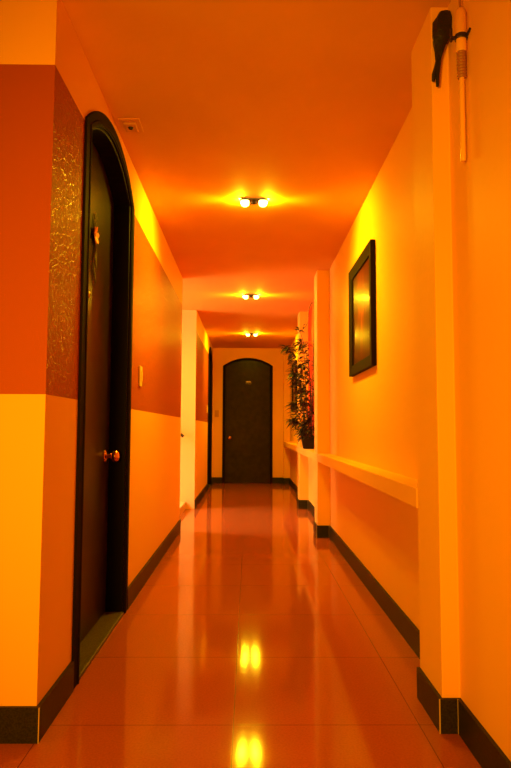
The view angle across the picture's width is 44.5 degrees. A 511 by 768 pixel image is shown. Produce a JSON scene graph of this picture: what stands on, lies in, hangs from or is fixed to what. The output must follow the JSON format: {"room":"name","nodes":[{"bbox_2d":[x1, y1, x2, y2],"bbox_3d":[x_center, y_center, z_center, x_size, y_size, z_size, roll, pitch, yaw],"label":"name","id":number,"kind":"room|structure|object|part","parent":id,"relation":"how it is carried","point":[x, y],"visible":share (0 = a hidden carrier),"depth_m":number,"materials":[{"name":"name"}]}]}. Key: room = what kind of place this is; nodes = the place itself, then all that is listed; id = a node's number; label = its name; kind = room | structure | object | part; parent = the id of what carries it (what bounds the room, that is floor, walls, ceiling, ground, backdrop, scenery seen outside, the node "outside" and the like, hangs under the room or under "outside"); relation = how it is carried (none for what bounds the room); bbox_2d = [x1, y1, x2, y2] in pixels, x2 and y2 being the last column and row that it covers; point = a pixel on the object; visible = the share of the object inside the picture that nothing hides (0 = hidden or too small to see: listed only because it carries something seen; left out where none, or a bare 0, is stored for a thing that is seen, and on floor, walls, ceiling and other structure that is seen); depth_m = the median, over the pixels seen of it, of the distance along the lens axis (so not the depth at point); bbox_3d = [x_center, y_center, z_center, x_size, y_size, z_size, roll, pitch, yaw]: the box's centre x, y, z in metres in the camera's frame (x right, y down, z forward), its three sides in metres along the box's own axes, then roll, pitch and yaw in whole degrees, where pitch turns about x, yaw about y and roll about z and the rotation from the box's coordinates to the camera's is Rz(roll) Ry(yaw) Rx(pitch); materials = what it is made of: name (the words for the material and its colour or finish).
{"room":"hotel corridor","nodes":[
{"label":"hotel corridor","id":0,"kind":"room"},
{"bbox_2d":[0,0,182,705],"bbox_3d":[-1.964,0.028,3.947,2.558,2.400,3.960,0,-4,-1],"label":"wall","id":1,"kind":"structure","parent":0,"point":[49,86],"depth_m":2.06,"materials":[{"name":"paint"}]},
{"bbox_2d":[0,519,180,743],"bbox_3d":[-1.962,1.172,3.857,2.570,0.105,3.973,0,-4,-1],"label":"baseboard","id":2,"kind":"structure","parent":1,"relation":"attached to","point":[18,724],"depth_m":1.98,"materials":[{"name":"wood"}]},
{"bbox_2d":[71,111,134,687],"bbox_3d":[-0.736,-0.021,2.863,0.153,2.351,1.020,0,-4,-1],"label":"door","id":3,"kind":"structure","parent":1,"relation":"in","point":[101,539],"depth_m":3.08,"materials":[{"name":"black wood"}]},
{"bbox_3d":[-0.749,0.365,3.164,0.030,0.066,0.066,0,-4,-1],"label":"knob","id":4,"kind":"part","parent":3,"relation":"part of","materials":[{"name":"gold metal"}]},
{"bbox_2d":[138,366,142,386],"bbox_3d":[-0.674,-0.045,3.671,0.016,0.120,0.072,0,-4,-1],"label":"light switch","id":5,"kind":"object","parent":1,"relation":"attached to","point":[140,367],"visible":1,"depth_m":3.64,"materials":[{"name":"yellow plastic"}]},
{"bbox_2d":[180,310,196,508],"bbox_3d":[-1.780,0.294,7.589,2.108,2.400,0.120,0,-4,-1],"label":"wall","id":6,"kind":"structure","parent":0,"point":[188,371],"depth_m":7.54,"materials":[{"name":"orange paint"}]},
{"bbox_2d":[194,312,212,499],"bbox_3d":[-0.815,0.424,9.322,0.140,2.400,3.566,0,-4,-1],"label":"wall","id":7,"kind":"structure","parent":0,"point":[203,343],"depth_m":8.52,"materials":[{"name":"paint"}]},
{"bbox_2d":[194,477,212,508],"bbox_3d":[-0.744,1.569,9.238,0.012,0.105,3.570,0,-4,-1],"label":"baseboard","id":8,"kind":"structure","parent":7,"relation":"attached to","point":[202,493],"depth_m":8.43,"materials":[{"name":"wood"}]},
{"bbox_2d":[207,347,212,488],"bbox_3d":[-0.819,0.540,10.309,0.153,2.311,0.940,0,-4,-1],"label":"door","id":9,"kind":"structure","parent":7,"relation":"in","point":[210,361],"depth_m":10.66,"materials":[{"name":"black wood"}]},
{"bbox_2d":[0,483,481,767],"bbox_3d":[-1.223,1.268,3.865,4.250,0.080,14.520,0,-4,-1],"label":"floor","id":10,"kind":"structure","parent":0,"point":[253,641],"depth_m":2.49,"materials":[{"name":"tile"}]},
{"bbox_2d":[180,502,185,514],"bbox_3d":[-1.825,1.213,6.655,2.004,0.430,1.608,0,-4,-1],"label":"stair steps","id":11,"kind":"structure","parent":10,"relation":"on","point":[182,504],"depth_m":7.18,"materials":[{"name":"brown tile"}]},
{"bbox_2d":[212,348,282,476],"bbox_3d":[-0.040,0.562,11.179,1.732,2.400,0.140,0,-4,-1],"label":"wall","id":12,"kind":"structure","parent":0,"point":[221,356],"depth_m":11.13,"materials":[{"name":"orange paint"}]},
{"bbox_2d":[222,358,272,482],"bbox_3d":[-0.140,0.647,11.144,0.890,2.224,0.192,0,-4,-1],"label":"door","id":13,"kind":"structure","parent":12,"relation":"in","point":[247,429],"depth_m":11.11,"materials":[{"name":"black wood"}]},
{"bbox_2d":[212,477,282,483],"bbox_3d":[-0.140,1.701,11.019,1.236,0.105,0.012,0,-4,-1],"label":"baseboard","id":14,"kind":"structure","parent":12,"relation":"attached to","point":[276,480],"depth_m":11.02,"materials":[{"name":"wood"}]},
{"bbox_2d":[62,0,450,347],"bbox_3d":[-1.212,-1.205,4.045,4.250,0.080,14.520,0,-4,-1],"label":"ceiling","id":15,"kind":"structure","parent":0,"point":[298,105],"depth_m":2.94,"materials":[{"name":"paint"}]},
{"bbox_2d":[118,118,143,131],"bbox_3d":[-0.594,-1.226,2.980,0.100,0.026,0.130,0,-4,-1],"label":"ceiling sensor","id":16,"kind":"object","parent":15,"relation":"attached to","point":[127,124],"visible":1,"depth_m":2.96,"materials":[{"name":"orange"}]},
{"bbox_2d":[242,294,259,298],"bbox_3d":[-0.049,-0.940,6.756,0.192,0.044,0.080,0,-4,-1],"label":"ceiling lamp","id":17,"kind":"object","parent":15,"relation":"attached to","point":[245,296],"visible":1,"depth_m":6.73,"materials":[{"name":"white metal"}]},
{"bbox_2d":[245,333,257,335],"bbox_3d":[-0.058,-0.743,9.459,0.192,0.044,0.080,0,-4,-1],"label":"ceiling lamp","id":18,"kind":"object","parent":15,"relation":"attached to","point":[247,334],"visible":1,"depth_m":9.44,"materials":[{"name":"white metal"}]},
{"bbox_2d":[239,198,268,206],"bbox_3d":[-0.010,-1.143,3.953,0.192,0.044,0.080,0,-4,-1],"label":"ceiling lamp","id":19,"kind":"object","parent":15,"relation":"attached to","point":[244,202],"visible":1,"depth_m":3.94,"materials":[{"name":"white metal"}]},
{"bbox_3d":[-0.067,-1.141,3.953,0.055,0.039,0.055,0,-4,-1],"label":"bulb","id":20,"kind":"part","parent":19,"relation":"part of","materials":[{"name":"beige glass"}]},
{"bbox_3d":[-0.010,-1.164,3.955,0.192,0.004,0.080,0,-4,-1],"label":"mounting plate","id":21,"kind":"part","parent":19,"relation":"part of","materials":[{"name":"gold metal"}]},
{"bbox_3d":[0.047,-1.141,3.954,0.055,0.039,0.055,0,-4,-1],"label":"bulb","id":22,"kind":"part","parent":19,"relation":"part of","materials":[{"name":"beige glass"}]},
{"bbox_2d":[283,0,510,760],"bbox_3d":[0.741,0.042,3.976,0.333,2.400,14.320,0,-4,-1],"label":"wall","id":23,"kind":"structure","parent":0,"point":[433,409],"depth_m":2.09,"materials":[{"name":"paint"}]},
{"bbox_2d":[292,360,296,404],"bbox_3d":[0.607,0.030,9.751,0.029,0.730,0.790,0,-4,-1],"label":"framed picture","id":24,"kind":"object","parent":23,"relation":"attached to","point":[294,364],"visible":0.37,"depth_m":9.75,"materials":[{"name":"black wood"}]},
{"bbox_2d":[293,367,294,401],"bbox_3d":[0.614,0.030,9.751,0.012,0.594,0.620,0,-4,-1],"label":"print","id":25,"kind":"object","parent":24,"relation":"attached to","point":[294,367],"depth_m":9.94},
{"bbox_2d":[283,442,417,507],"bbox_3d":[0.596,0.731,6.609,0.114,0.073,8.686,0,-4,-1],"label":"wall ledge","id":26,"kind":"object","parent":23,"relation":"attached to","point":[403,488],"visible":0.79,"depth_m":3.18,"materials":[{"name":"orange paint"}]},
{"bbox_2d":[280,302,314,448],"bbox_3d":[0.451,-0.103,6.920,0.407,1.634,0.742,0,-4,-1],"label":"bamboo","id":27,"kind":"object","parent":26,"relation":"on","point":[307,441],"visible":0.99,"depth_m":6.87,"materials":[{"name":"plant"}]},
{"bbox_3d":[0.542,-0.004,6.901,0.138,1.208,0.064,0,-4,-1],"label":"stem","id":28,"kind":"part","parent":27,"relation":"part of","materials":[{"name":"brown plant"}]},
{"bbox_3d":[0.561,0.061,7.034,0.080,1.098,0.103,0,-4,-1],"label":"stem","id":29,"kind":"part","parent":27,"relation":"part of","materials":[{"name":"brown plant"}]},
{"bbox_3d":[0.554,-0.158,6.952,0.193,1.520,0.045,0,-4,-1],"label":"stem","id":30,"kind":"part","parent":27,"relation":"part of","materials":[{"name":"brown plant"}]},
{"bbox_3d":[0.608,0.075,6.879,0.026,1.048,0.139,-1,-4,20],"label":"stem","id":31,"kind":"part","parent":27,"relation":"part of","materials":[{"name":"brown plant"}]},
{"bbox_3d":[0.595,0.180,6.782,0.037,0.831,0.231,0,-4,6],"label":"stem","id":32,"kind":"part","parent":27,"relation":"part of","materials":[{"name":"brown plant"}]},
{"bbox_2d":[301,436,313,448],"bbox_3d":[0.574,0.647,6.908,0.142,0.138,0.142,0,-4,-1],"label":"pot","id":33,"kind":"object","parent":26,"relation":"on","point":[307,443],"depth_m":6.85,"materials":[{"name":"black ceramic"}]},
{"bbox_2d":[348,239,375,376],"bbox_3d":[0.671,-0.443,3.975,0.029,0.730,0.790,0,-4,-1],"label":"framed picture","id":34,"kind":"object","parent":23,"relation":"attached to","point":[362,276],"visible":1,"depth_m":3.90,"materials":[{"name":"black wood"}]},
{"bbox_2d":[353,258,369,364],"bbox_3d":[0.679,-0.443,3.975,0.012,0.594,0.620,0,-4,-1],"label":"print","id":35,"kind":"object","parent":34,"relation":"attached to","point":[361,280],"depth_m":3.96},
{"bbox_2d":[283,478,510,767],"bbox_3d":[0.618,1.185,3.891,0.123,0.106,14.320,0,-4,-1],"label":"baseboard","id":36,"kind":"structure","parent":23,"relation":"attached to","point":[448,715],"depth_m":2.10,"materials":[{"name":"wood"}]},
{"bbox_2d":[432,10,451,86],"bbox_3d":[0.631,-1.129,2.105,0.078,0.264,0.048,0,-4,-1],"label":"bundle","id":37,"kind":"object","parent":23,"relation":"attached to","point":[441,26],"visible":0.98,"depth_m":2.09,"materials":[{"name":"black plastic"}]},
{"bbox_2d":[450,0,470,161],"bbox_3d":[0.640,-0.996,1.937,0.067,0.624,0.042,-2,-5,31],"label":"tube","id":38,"kind":"object","parent":23,"relation":"attached to","point":[460,38],"visible":1,"depth_m":1.93,"materials":[{"name":"plastic"},{"name":"rope"},{"name":"dark metal"}]},
{"bbox_2d":[455,37,466,52],"bbox_3d":[0.640,-1.053,1.944,0.033,0.044,0.033,0,-4,-1],"label":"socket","id":39,"kind":"object","parent":38,"relation":"attached to","point":[461,42],"depth_m":1.93,"materials":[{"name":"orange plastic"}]}
]}

